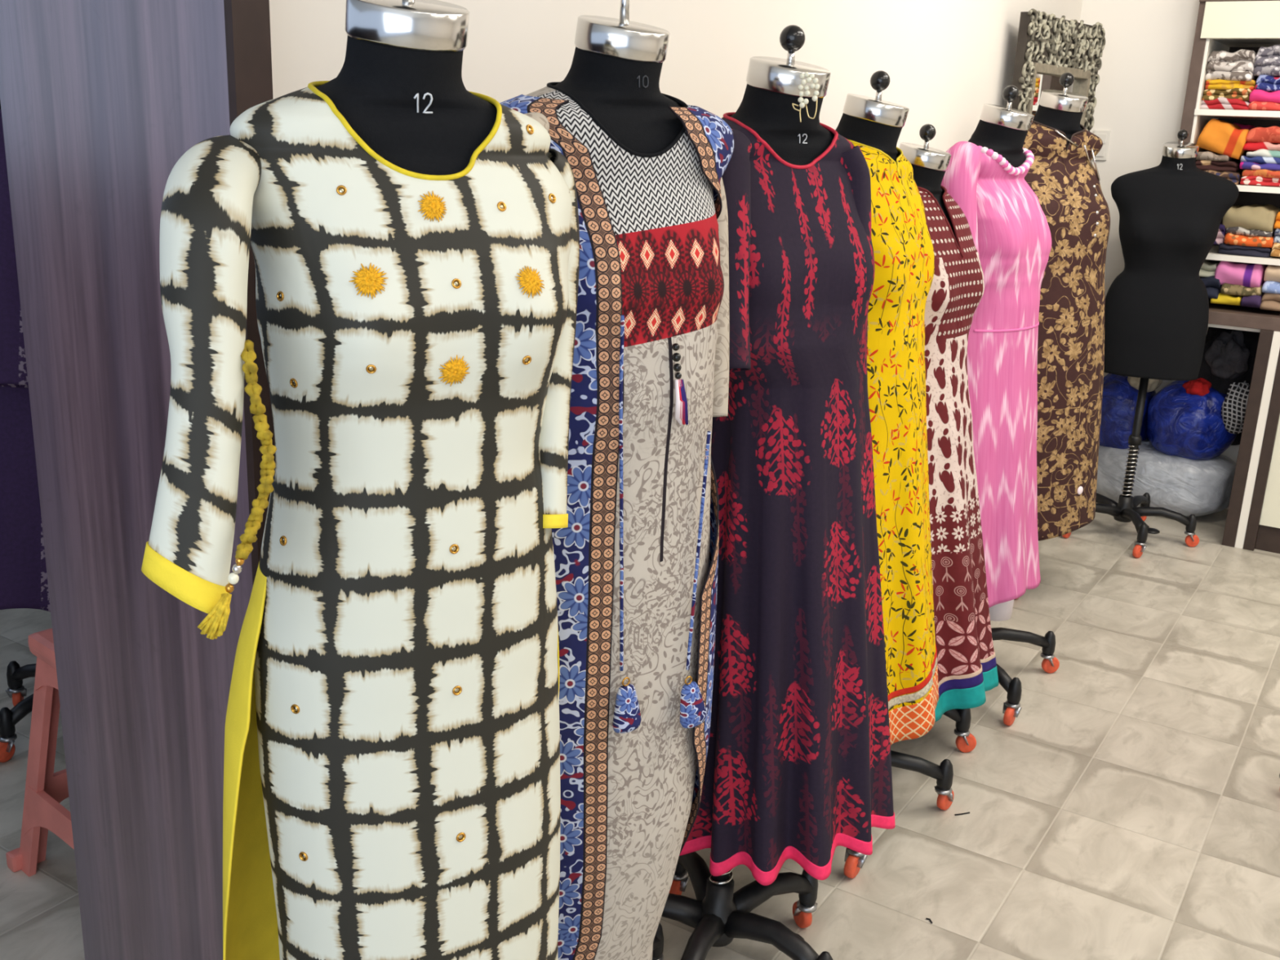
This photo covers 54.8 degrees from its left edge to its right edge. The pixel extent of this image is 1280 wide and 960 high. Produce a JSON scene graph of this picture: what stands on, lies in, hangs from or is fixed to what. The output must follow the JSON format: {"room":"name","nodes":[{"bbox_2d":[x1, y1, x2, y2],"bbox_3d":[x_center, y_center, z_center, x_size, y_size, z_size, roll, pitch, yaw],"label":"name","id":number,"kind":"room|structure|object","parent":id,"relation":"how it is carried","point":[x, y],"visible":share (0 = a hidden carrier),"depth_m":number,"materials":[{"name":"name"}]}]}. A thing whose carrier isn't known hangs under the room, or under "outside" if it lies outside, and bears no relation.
{"room":"clothing store","nodes":[
{"label":"clothing store","id":0,"kind":"room"},
{"bbox_2d":[0,502,1279,959],"bbox_3d":[0.339,0.839,1.929,7.300,0.050,6.950,12,19,31],"label":"floor","id":1,"kind":"structure","parent":0,"point":[1129,808],"depth_m":2.52,"materials":[{"name":"tile"}]},
{"bbox_2d":[0,101,35,762],"bbox_3d":[-1.166,-0.158,2.507,0.415,1.426,0.423,3,16,2],"label":"dress form","id":2,"kind":"object","parent":1,"relation":"on","point":[15,674],"visible":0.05,"depth_m":2.53,"materials":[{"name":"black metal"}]},
{"bbox_2d":[0,109,50,612],"bbox_3d":[-1.150,-0.258,2.442,0.592,0.964,0.605,3,16,2],"label":"dress","id":3,"kind":"object","parent":2,"relation":"on","point":[24,584],"visible":0.12,"depth_m":2.31,"materials":[{"name":"purple fabric"}]},
{"bbox_2d":[5,627,74,876],"bbox_3d":[-0.826,0.473,2.136,0.398,0.445,0.398,16,21,38],"label":"plastic stool","id":4,"kind":"object","parent":1,"relation":"on","point":[45,789],"visible":0.16,"depth_m":2.10,"materials":[{"name":"plastic"}]},
{"bbox_2d":[0,0,275,959],"bbox_3d":[-0.597,-0.439,1.440,0.436,2.600,0.050,12,19,31],"label":"partition panel","id":5,"kind":"object","parent":1,"relation":"on","point":[100,100],"visible":0.75,"depth_m":1.55,"materials":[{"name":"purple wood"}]},
{"bbox_2d":[315,0,497,175],"bbox_3d":[-0.242,0.212,1.271,0.415,1.470,0.401,-7,19,-30],"label":"dress form","id":6,"kind":"object","parent":1,"relation":"on","point":[399,86],"visible":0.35,"depth_m":1.05,"materials":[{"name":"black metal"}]},
{"bbox_2d":[141,80,579,959],"bbox_3d":[-0.260,0.255,1.239,0.451,1.244,0.322,-7,19,-30],"label":"kurta","id":7,"kind":"object","parent":6,"relation":"attached to","point":[392,790],"visible":0.96,"depth_m":1.11,"materials":[{"name":"fabric"}]},
{"bbox_2d":[555,0,683,959],"bbox_3d":[-0.066,0.118,1.583,0.414,1.491,0.404,-10,20,-37],"label":"dress form","id":8,"kind":"object","parent":1,"relation":"on","point":[615,71],"visible":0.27,"depth_m":1.37,"materials":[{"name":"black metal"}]},
{"bbox_2d":[499,81,733,959],"bbox_3d":[-0.058,0.132,1.543,0.437,1.194,0.303,-10,20,-37],"label":"dress","id":9,"kind":"object","parent":8,"relation":"attached to","point":[636,559],"visible":0.59,"depth_m":1.46,"materials":[{"name":"grey fabric"}]},
{"bbox_2d":[612,684,641,733],"bbox_3d":[-0.015,0.271,1.479,0.040,0.057,0.025,-10,20,-37],"label":"tassel","id":10,"kind":"object","parent":9,"relation":"on","point":[626,714],"depth_m":1.47,"materials":[{"name":"blue fabric"}]},
{"bbox_2d":[680,681,706,728],"bbox_3d":[0.068,0.281,1.557,0.041,0.059,0.025,-10,20,-37],"label":"tassel","id":11,"kind":"object","parent":9,"relation":"on","point":[693,713],"depth_m":1.55,"materials":[{"name":"blue fabric"}]},
{"bbox_2d":[661,25,834,959],"bbox_3d":[0.186,0.090,1.811,0.447,1.441,0.423,-8,19,-32],"label":"dress form","id":12,"kind":"object","parent":1,"relation":"on","point":[718,915],"visible":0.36,"depth_m":1.88,"materials":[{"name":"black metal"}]},
{"bbox_2d":[680,111,895,885],"bbox_3d":[0.219,0.035,1.900,0.454,1.144,0.359,-8,19,-32],"label":"dress","id":13,"kind":"object","parent":12,"relation":"on","point":[798,763],"visible":0.66,"depth_m":1.82,"materials":[{"name":"purple fabric"}]},
{"bbox_2d":[791,71,819,122],"bbox_3d":[0.217,-0.499,1.612,0.029,0.064,0.025,12,19,31],"label":"pearl brooch","id":14,"kind":"object","parent":12,"relation":"attached to","point":[802,102],"visible":1,"depth_m":1.61,"materials":[{"name":"beige"}]},
{"bbox_2d":[835,70,954,878],"bbox_3d":[0.370,-0.034,2.332,0.537,1.405,0.531,12,19,31],"label":"dress form","id":15,"kind":"object","parent":1,"relation":"on","point":[876,122],"visible":0.21,"depth_m":2.11,"materials":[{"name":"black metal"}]},
{"bbox_2d":[848,139,938,745],"bbox_3d":[0.411,-0.075,2.301,0.416,1.094,0.498,14,20,34],"label":"kurta","id":16,"kind":"object","parent":15,"relation":"attached to","point":[902,243],"visible":0.38,"depth_m":2.18,"materials":[{"name":"yellow fabric"}]},
{"bbox_2d":[898,124,976,752],"bbox_3d":[0.543,-0.068,2.625,0.463,1.324,0.454,14,20,35],"label":"dress form","id":17,"kind":"object","parent":1,"relation":"on","point":[930,165],"visible":0.19,"depth_m":2.42,"materials":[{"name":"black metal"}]},
{"bbox_2d":[916,185,998,721],"bbox_3d":[0.577,-0.081,2.606,0.470,1.082,0.527,14,20,35],"label":"kurta","id":18,"kind":"object","parent":17,"relation":"attached to","point":[966,664],"visible":0.3,"depth_m":2.50,"materials":[{"name":"fabric"}]},
{"bbox_2d":[954,812,969,815],"bbox_3d":[0.645,0.668,2.472,0.034,0.003,0.003,-3,17,-18],"label":"scrap","id":19,"kind":"object","parent":1,"relation":"on","point":[966,812],"visible":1,"depth_m":2.47,"materials":[{"name":"black fabric"}]},
{"bbox_2d":[967,84,1059,725],"bbox_3d":[0.759,-0.191,2.918,0.576,1.416,0.568,16,21,39],"label":"dress form","id":20,"kind":"object","parent":1,"relation":"on","point":[1002,130],"visible":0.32,"depth_m":2.73,"materials":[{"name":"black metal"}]},
{"bbox_2d":[941,141,1051,621],"bbox_3d":[0.764,-0.224,2.913,0.438,1.101,0.553,16,21,39],"label":"dress","id":21,"kind":"object","parent":20,"relation":"attached to","point":[1010,229],"visible":0.56,"depth_m":2.77,"materials":[{"name":"pink fabric"}]},
{"bbox_2d":[1015,72,1088,599],"bbox_3d":[1.086,-0.388,3.535,0.371,1.479,0.323,-4,17,-21],"label":"dress form","id":22,"kind":"object","parent":1,"relation":"on","point":[1063,110],"visible":0.15,"depth_m":3.28,"materials":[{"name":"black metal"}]},
{"bbox_2d":[1022,120,1110,541],"bbox_3d":[1.120,-0.421,3.499,0.499,1.165,0.381,-6,18,-26],"label":"kurta","id":23,"kind":"object","parent":22,"relation":"attached to","point":[1064,180],"visible":0.52,"depth_m":3.35,"materials":[{"name":"brown fabric"}]},
{"bbox_2d":[1062,129,1239,558],"bbox_3d":[1.707,-0.450,4.066,0.447,1.354,0.458,8,17,18],"label":"dress form","id":24,"kind":"object","parent":1,"relation":"on","point":[1171,212],"visible":0.91,"depth_m":3.96,"materials":[{"name":"black fabric"}]},
{"bbox_2d":[1096,436,1235,516],"bbox_3d":[1.932,-0.023,4.608,0.531,0.252,0.369,12,19,31],"label":"plastic sack","id":25,"kind":"object","parent":1,"relation":"on","point":[1185,486],"visible":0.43,"depth_m":4.43,"materials":[{"name":"white plastic"}]},
{"bbox_2d":[1098,373,1155,448],"bbox_3d":[1.800,-0.258,4.633,0.236,0.318,0.306,12,19,31],"label":"plastic sack","id":26,"kind":"object","parent":25,"relation":"on","point":[1119,399],"visible":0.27,"depth_m":4.51,"materials":[{"name":"blue plastic"}]},
{"bbox_2d":[1127,376,1163,392],"bbox_3d":[1.846,-0.375,4.525,0.126,0.111,0.107,12,19,31],"label":"cloth bundle","id":27,"kind":"object","parent":26,"relation":"on","point":[1153,384],"visible":0.26,"depth_m":4.50,"materials":[{"name":"beige fabric"}]},
{"bbox_2d":[1146,380,1236,460],"bbox_3d":[2.015,-0.220,4.496,0.306,0.283,0.341,12,19,31],"label":"plastic sack","id":28,"kind":"object","parent":25,"relation":"on","point":[1180,424],"visible":0.76,"depth_m":4.38,"materials":[{"name":"blue plastic"}]},
{"bbox_2d":[1182,377,1211,395],"bbox_3d":[1.991,-0.327,4.415,0.099,0.081,0.130,12,19,31],"label":"cloth bundle","id":29,"kind":"object","parent":28,"relation":"on","point":[1201,386],"visible":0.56,"depth_m":4.37,"materials":[{"name":"red fabric"}]},
{"bbox_2d":[1221,380,1249,434],"bbox_3d":[2.095,-0.255,4.319,0.105,0.189,0.109,12,19,31],"label":"cloth bundle","id":30,"kind":"object","parent":28,"relation":"on","point":[1233,407],"visible":0.83,"depth_m":4.29,"materials":[{"name":"fabric"}]},
{"bbox_2d":[1197,326,1259,445],"bbox_3d":[2.148,-0.365,4.453,0.273,0.480,0.249,12,19,31],"label":"heap","id":31,"kind":"object","parent":25,"relation":"on","point":[1251,338],"visible":0.18,"depth_m":4.38,"materials":[{"name":"black fabric"}]},
{"bbox_2d":[1204,329,1249,378],"bbox_3d":[2.070,-0.445,4.359,0.155,0.176,0.116,12,19,31],"label":"cloth bundle","id":32,"kind":"object","parent":31,"relation":"on","point":[1227,357],"visible":0.99,"depth_m":4.33,"materials":[{"name":"black fabric"}]},
{"bbox_2d":[1177,0,1279,553],"bbox_3d":[2.518,-0.806,3.889,1.547,2.200,0.468,12,19,31],"label":"shelving unit","id":33,"kind":"object","parent":1,"relation":"on","point":[1252,522],"visible":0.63,"depth_m":4.06,"materials":[{"name":"white laminate"}]},
{"bbox_2d":[1213,223,1226,244],"bbox_3d":[1.979,-0.840,4.188,0.040,0.070,0.284,12,19,31],"label":"folded cloth","id":34,"kind":"object","parent":33,"relation":"on","point":[1220,239],"visible":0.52,"depth_m":4.08,"materials":[{"name":"purple fabric"}]},
{"bbox_2d":[1204,169,1243,184],"bbox_3d":[1.960,-1.021,4.155,0.131,0.053,0.287,12,19,31],"label":"folded cloth","id":35,"kind":"object","parent":33,"relation":"on","point":[1235,177],"visible":0.38,"depth_m":4.03,"materials":[{"name":"multicoloured fabric"}]},
{"bbox_2d":[1195,160,1245,172],"bbox_3d":[1.955,-1.060,4.151,0.125,0.041,0.283,12,19,31],"label":"folded cloth","id":36,"kind":"object","parent":35,"relation":"on","point":[1204,165],"visible":0.9,"depth_m":4.05,"materials":[{"name":"brown fabric"}]},
{"bbox_2d":[1195,151,1239,161],"bbox_3d":[1.943,-1.087,4.148,0.098,0.029,0.287,12,19,31],"label":"folded cloth","id":37,"kind":"object","parent":36,"relation":"on","point":[1208,155],"visible":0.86,"depth_m":4.04,"materials":[{"name":"grey fabric"}]},
{"bbox_2d":[1196,118,1253,159],"bbox_3d":[1.960,-1.135,4.119,0.152,0.125,0.297,12,19,31],"label":"folded cloth","id":38,"kind":"object","parent":37,"relation":"on","point":[1222,137],"visible":0.92,"depth_m":4.01,"materials":[{"name":"orange fabric"}]},
{"bbox_2d":[1231,123,1254,129],"bbox_3d":[2.042,-1.166,4.215,0.077,0.096,0.190,12,19,31],"label":"folded cloth","id":39,"kind":"object","parent":38,"relation":"on","point":[1242,126],"visible":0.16,"depth_m":4.14,"materials":[{"name":"purple fabric"}]},
{"bbox_2d":[1200,97,1250,110],"bbox_3d":[1.960,-1.245,4.099,0.147,0.040,0.283,12,19,31],"label":"folded cloth","id":40,"kind":"object","parent":33,"relation":"on","point":[1220,103],"visible":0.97,"depth_m":3.99,"materials":[{"name":"red fabric"}]},
{"bbox_2d":[1201,88,1252,102],"bbox_3d":[1.963,-1.273,4.089,0.142,0.044,0.284,12,19,31],"label":"folded cloth","id":41,"kind":"object","parent":40,"relation":"on","point":[1241,94],"visible":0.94,"depth_m":3.98,"materials":[{"name":"multicoloured fabric"}]},
{"bbox_2d":[1204,79,1256,90],"bbox_3d":[1.968,-1.304,4.078,0.144,0.042,0.283,12,19,31],"label":"folded cloth","id":42,"kind":"object","parent":41,"relation":"on","point":[1217,84],"visible":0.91,"depth_m":3.97,"materials":[{"name":"yellow fabric"}]},
{"bbox_2d":[1205,48,1257,80],"bbox_3d":[1.962,-1.357,4.064,0.137,0.097,0.291,12,19,31],"label":"folded cloth","id":43,"kind":"object","parent":42,"relation":"on","point":[1238,65],"visible":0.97,"depth_m":3.95,"materials":[{"name":"grey fabric"}]},
{"bbox_2d":[1210,293,1243,305],"bbox_3d":[2.020,-0.629,4.217,0.089,0.036,0.286,12,19,31],"label":"folded cloth","id":44,"kind":"object","parent":33,"relation":"on","point":[1224,299],"visible":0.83,"depth_m":4.11,"materials":[{"name":"yellow fabric"}]},
{"bbox_2d":[1200,275,1222,298],"bbox_3d":[1.970,-0.672,4.233,0.068,0.079,0.294,12,19,31],"label":"folded cloth","id":45,"kind":"object","parent":44,"relation":"on","point":[1213,286],"visible":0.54,"depth_m":4.12,"materials":[{"name":"fabric"}]},
{"bbox_2d":[1199,259,1221,277],"bbox_3d":[1.963,-0.730,4.229,0.057,0.052,0.280,12,19,31],"label":"folded cloth","id":46,"kind":"object","parent":45,"relation":"on","point":[1208,268],"visible":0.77,"depth_m":4.13,"materials":[{"name":"grey fabric"}]},
{"bbox_2d":[1208,298,1279,331],"bbox_3d":[2.503,-0.480,3.980,1.547,0.043,0.450,12,19,31],"label":"countertop","id":47,"kind":"structure","parent":33,"relation":"on","point":[1239,316],"depth_m":4.06,"materials":[{"name":"brown wood"}]},
{"bbox_2d":[1217,242,1271,257],"bbox_3d":[2.052,-0.784,4.157,0.154,0.043,0.284,12,19,31],"label":"folded cloth","id":48,"kind":"object","parent":33,"relation":"on","point":[1237,250],"visible":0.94,"depth_m":4.04,"materials":[{"name":"blue fabric"}]},
{"bbox_2d":[1224,232,1274,248],"bbox_3d":[2.058,-0.812,4.139,0.142,0.044,0.296,12,19,31],"label":"folded cloth","id":49,"kind":"object","parent":48,"relation":"on","point":[1229,238],"visible":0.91,"depth_m":4.03,"materials":[{"name":"orange fabric"}]},
{"bbox_2d":[1226,226,1275,237],"bbox_3d":[2.057,-0.839,4.137,0.137,0.030,0.288,12,19,31],"label":"folded cloth","id":50,"kind":"object","parent":49,"relation":"on","point":[1234,230],"visible":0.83,"depth_m":4.03,"materials":[{"name":"grey fabric"}]},
{"bbox_2d":[1222,204,1279,231],"bbox_3d":[2.050,-0.878,4.124,0.150,0.078,0.300,12,19,31],"label":"folded cloth","id":51,"kind":"object","parent":50,"relation":"on","point":[1255,216],"visible":0.95,"depth_m":4.01,"materials":[{"name":"beige fabric"}]},
{"bbox_2d":[1240,293,1264,308],"bbox_3d":[2.082,-0.617,4.172,0.059,0.045,0.297,12,19,31],"label":"folded cloth","id":52,"kind":"object","parent":33,"relation":"on","point":[1254,301],"visible":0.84,"depth_m":4.05,"materials":[{"name":"purple fabric"}]},
{"bbox_2d":[1220,283,1264,296],"bbox_3d":[2.054,-0.656,4.182,0.119,0.042,0.295,12,19,31],"label":"folded cloth","id":53,"kind":"object","parent":52,"relation":"on","point":[1226,288],"visible":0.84,"depth_m":4.07,"materials":[{"name":"beige fabric"}]},
{"bbox_2d":[1214,260,1269,287],"bbox_3d":[2.041,-0.704,4.175,0.139,0.082,0.300,12,19,31],"label":"folded cloth","id":54,"kind":"object","parent":53,"relation":"on","point":[1246,274],"visible":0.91,"depth_m":4.06,"materials":[{"name":"pink fabric"}]},
{"bbox_2d":[1240,175,1279,186],"bbox_3d":[2.084,-0.993,4.082,0.146,0.036,0.281,12,19,31],"label":"folded cloth","id":55,"kind":"object","parent":33,"relation":"on","point":[1251,180],"visible":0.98,"depth_m":3.98,"materials":[{"name":"red fabric"}]},
{"bbox_2d":[1241,168,1279,177],"bbox_3d":[2.082,-1.015,4.074,0.141,0.032,0.288,12,19,31],"label":"folded cloth","id":56,"kind":"object","parent":55,"relation":"on","point":[1262,172],"visible":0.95,"depth_m":3.97,"materials":[{"name":"orange fabric"}]},
{"bbox_2d":[1240,161,1279,170],"bbox_3d":[2.077,-1.037,4.072,0.148,0.030,0.288,12,19,31],"label":"folded cloth","id":57,"kind":"object","parent":56,"relation":"on","point":[1243,165],"visible":0.93,"depth_m":3.97,"materials":[{"name":"fabric"}]},
{"bbox_2d":[1240,155,1279,164],"bbox_3d":[2.077,-1.057,4.068,0.146,0.028,0.286,12,19,31],"label":"folded cloth","id":58,"kind":"object","parent":57,"relation":"on","point":[1257,159],"visible":0.88,"depth_m":3.96,"materials":[{"name":"blue fabric"}]},
{"bbox_2d":[1246,148,1279,158],"bbox_3d":[2.082,-1.073,4.060,0.128,0.027,0.286,12,19,31],"label":"folded cloth","id":59,"kind":"object","parent":58,"relation":"on","point":[1260,153],"visible":0.9,"depth_m":3.95,"materials":[{"name":"white fabric"}]},
{"bbox_2d":[1243,142,1279,151],"bbox_3d":[2.076,-1.096,4.058,0.137,0.032,0.287,12,19,31],"label":"folded cloth","id":60,"kind":"object","parent":59,"relation":"on","point":[1255,146],"visible":0.9,"depth_m":3.96,"materials":[{"name":"red fabric"}]},
{"bbox_2d":[1245,125,1279,143],"bbox_3d":[2.074,-1.129,4.043,0.126,0.053,0.299,12,19,31],"label":"folded cloth","id":61,"kind":"object","parent":60,"relation":"on","point":[1271,134],"visible":0.93,"depth_m":3.94,"materials":[{"name":"fabric"}]},
{"bbox_2d":[1248,101,1279,111],"bbox_3d":[2.070,-1.218,4.029,0.121,0.032,0.289,12,19,31],"label":"folded cloth","id":62,"kind":"object","parent":33,"relation":"on","point":[1254,105],"visible":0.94,"depth_m":3.92,"materials":[{"name":"fabric"}]},
{"bbox_2d":[1249,88,1279,103],"bbox_3d":[2.067,-1.244,4.019,0.117,0.043,0.297,12,19,31],"label":"folded cloth","id":63,"kind":"object","parent":62,"relation":"on","point":[1260,95],"visible":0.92,"depth_m":3.91,"materials":[{"name":"pink fabric"}]},
{"bbox_2d":[1254,75,1279,92],"bbox_3d":[2.075,-1.284,4.010,0.104,0.054,0.287,12,19,31],"label":"folded cloth","id":64,"kind":"object","parent":63,"relation":"on","point":[1268,83],"visible":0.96,"depth_m":3.91,"materials":[{"name":"blue fabric"}]},
{"bbox_2d":[1253,44,1279,77],"bbox_3d":[2.063,-1.351,3.998,0.097,0.094,0.290,12,19,31],"label":"folded cloth","id":65,"kind":"object","parent":64,"relation":"on","point":[1267,62],"visible":0.98,"depth_m":3.90,"materials":[{"name":"grey fabric"}]},
{"bbox_2d":[1259,293,1279,311],"bbox_3d":[2.154,-0.609,4.130,0.107,0.065,0.289,12,19,31],"label":"folded cloth","id":66,"kind":"object","parent":33,"relation":"on","point":[1269,301],"visible":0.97,"depth_m":4.04,"materials":[{"name":"beige fabric"}]},
{"bbox_2d":[1262,280,1279,293],"bbox_3d":[2.150,-0.653,4.119,0.103,0.045,0.296,12,19,31],"label":"folded cloth","id":67,"kind":"object","parent":66,"relation":"on","point":[1268,286],"visible":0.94,"depth_m":4.02,"materials":[{"name":"blue fabric"}]},
{"bbox_2d":[1263,264,1279,282],"bbox_3d":[2.147,-0.696,4.107,0.096,0.063,0.300,12,19,31],"label":"folded cloth","id":68,"kind":"object","parent":67,"relation":"on","point":[1272,273],"visible":0.94,"depth_m":4.01,"materials":[{"name":"beige fabric"}]},
{"bbox_2d":[1270,242,1279,257],"bbox_3d":[2.152,-0.770,4.093,0.076,0.049,0.285,12,19,31],"label":"folded cloth","id":69,"kind":"object","parent":33,"relation":"on","point":[1275,251],"visible":1,"depth_m":4.00,"materials":[{"name":"orange fabric"}]},
{"bbox_2d":[1272,228,1279,243],"bbox_3d":[2.150,-0.812,4.083,0.070,0.050,0.286,12,19,31],"label":"folded cloth","id":70,"kind":"object","parent":69,"relation":"on","point":[1277,233],"visible":1,"depth_m":3.99,"materials":[{"name":"blue fabric"}]},
{"bbox_2d":[1273,211,1279,228],"bbox_3d":[2.146,-0.862,4.071,0.066,0.060,0.283,12,19,31],"label":"folded cloth","id":71,"kind":"object","parent":70,"relation":"on","point":[1277,225],"visible":1,"depth_m":3.98,"materials":[{"name":"orange fabric"}]},
{"bbox_2d":[269,0,1082,151],"bbox_3d":[0.589,-0.862,3.082,0.100,2.600,4.084,12,19,31],"label":"wall","id":72,"kind":"structure","parent":0,"point":[944,60],"depth_m":2.38,"materials":[{"name":"paint"}]},
{"bbox_2d":[1011,8,1105,131],"bbox_3d":[1.248,-0.848,3.929,0.098,1.182,0.590,16,21,39],"label":"mirror","id":73,"kind":"object","parent":72,"relation":"attached to","point":[1049,46],"visible":0.34,"depth_m":3.73,"materials":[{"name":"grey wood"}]},
{"bbox_2d":[1080,0,1199,297],"bbox_3d":[1.768,-1.546,4.290,0.393,1.860,0.350,12,19,31],"label":"wall pier","id":74,"kind":"object","parent":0,"point":[1140,91],"visible":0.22,"depth_m":4.18,"materials":[{"name":"paint"}]},
{"bbox_2d":[1091,129,1110,159],"bbox_3d":[1.595,-1.161,4.282,0.054,0.100,0.014,12,19,31],"label":"switch plate","id":75,"kind":"object","parent":74,"relation":"attached to","point":[1104,135],"visible":0.62,"depth_m":4.27,"materials":[{"name":"white plastic"}]},
{"bbox_2d":[1103,326,1239,509],"bbox_3d":[3.511,-0.883,3.578,4.290,2.600,0.100,12,19,31],"label":"wall","id":76,"kind":"structure","parent":0,"point":[1232,451],"depth_m":4.60,"materials":[{"name":"paint"}]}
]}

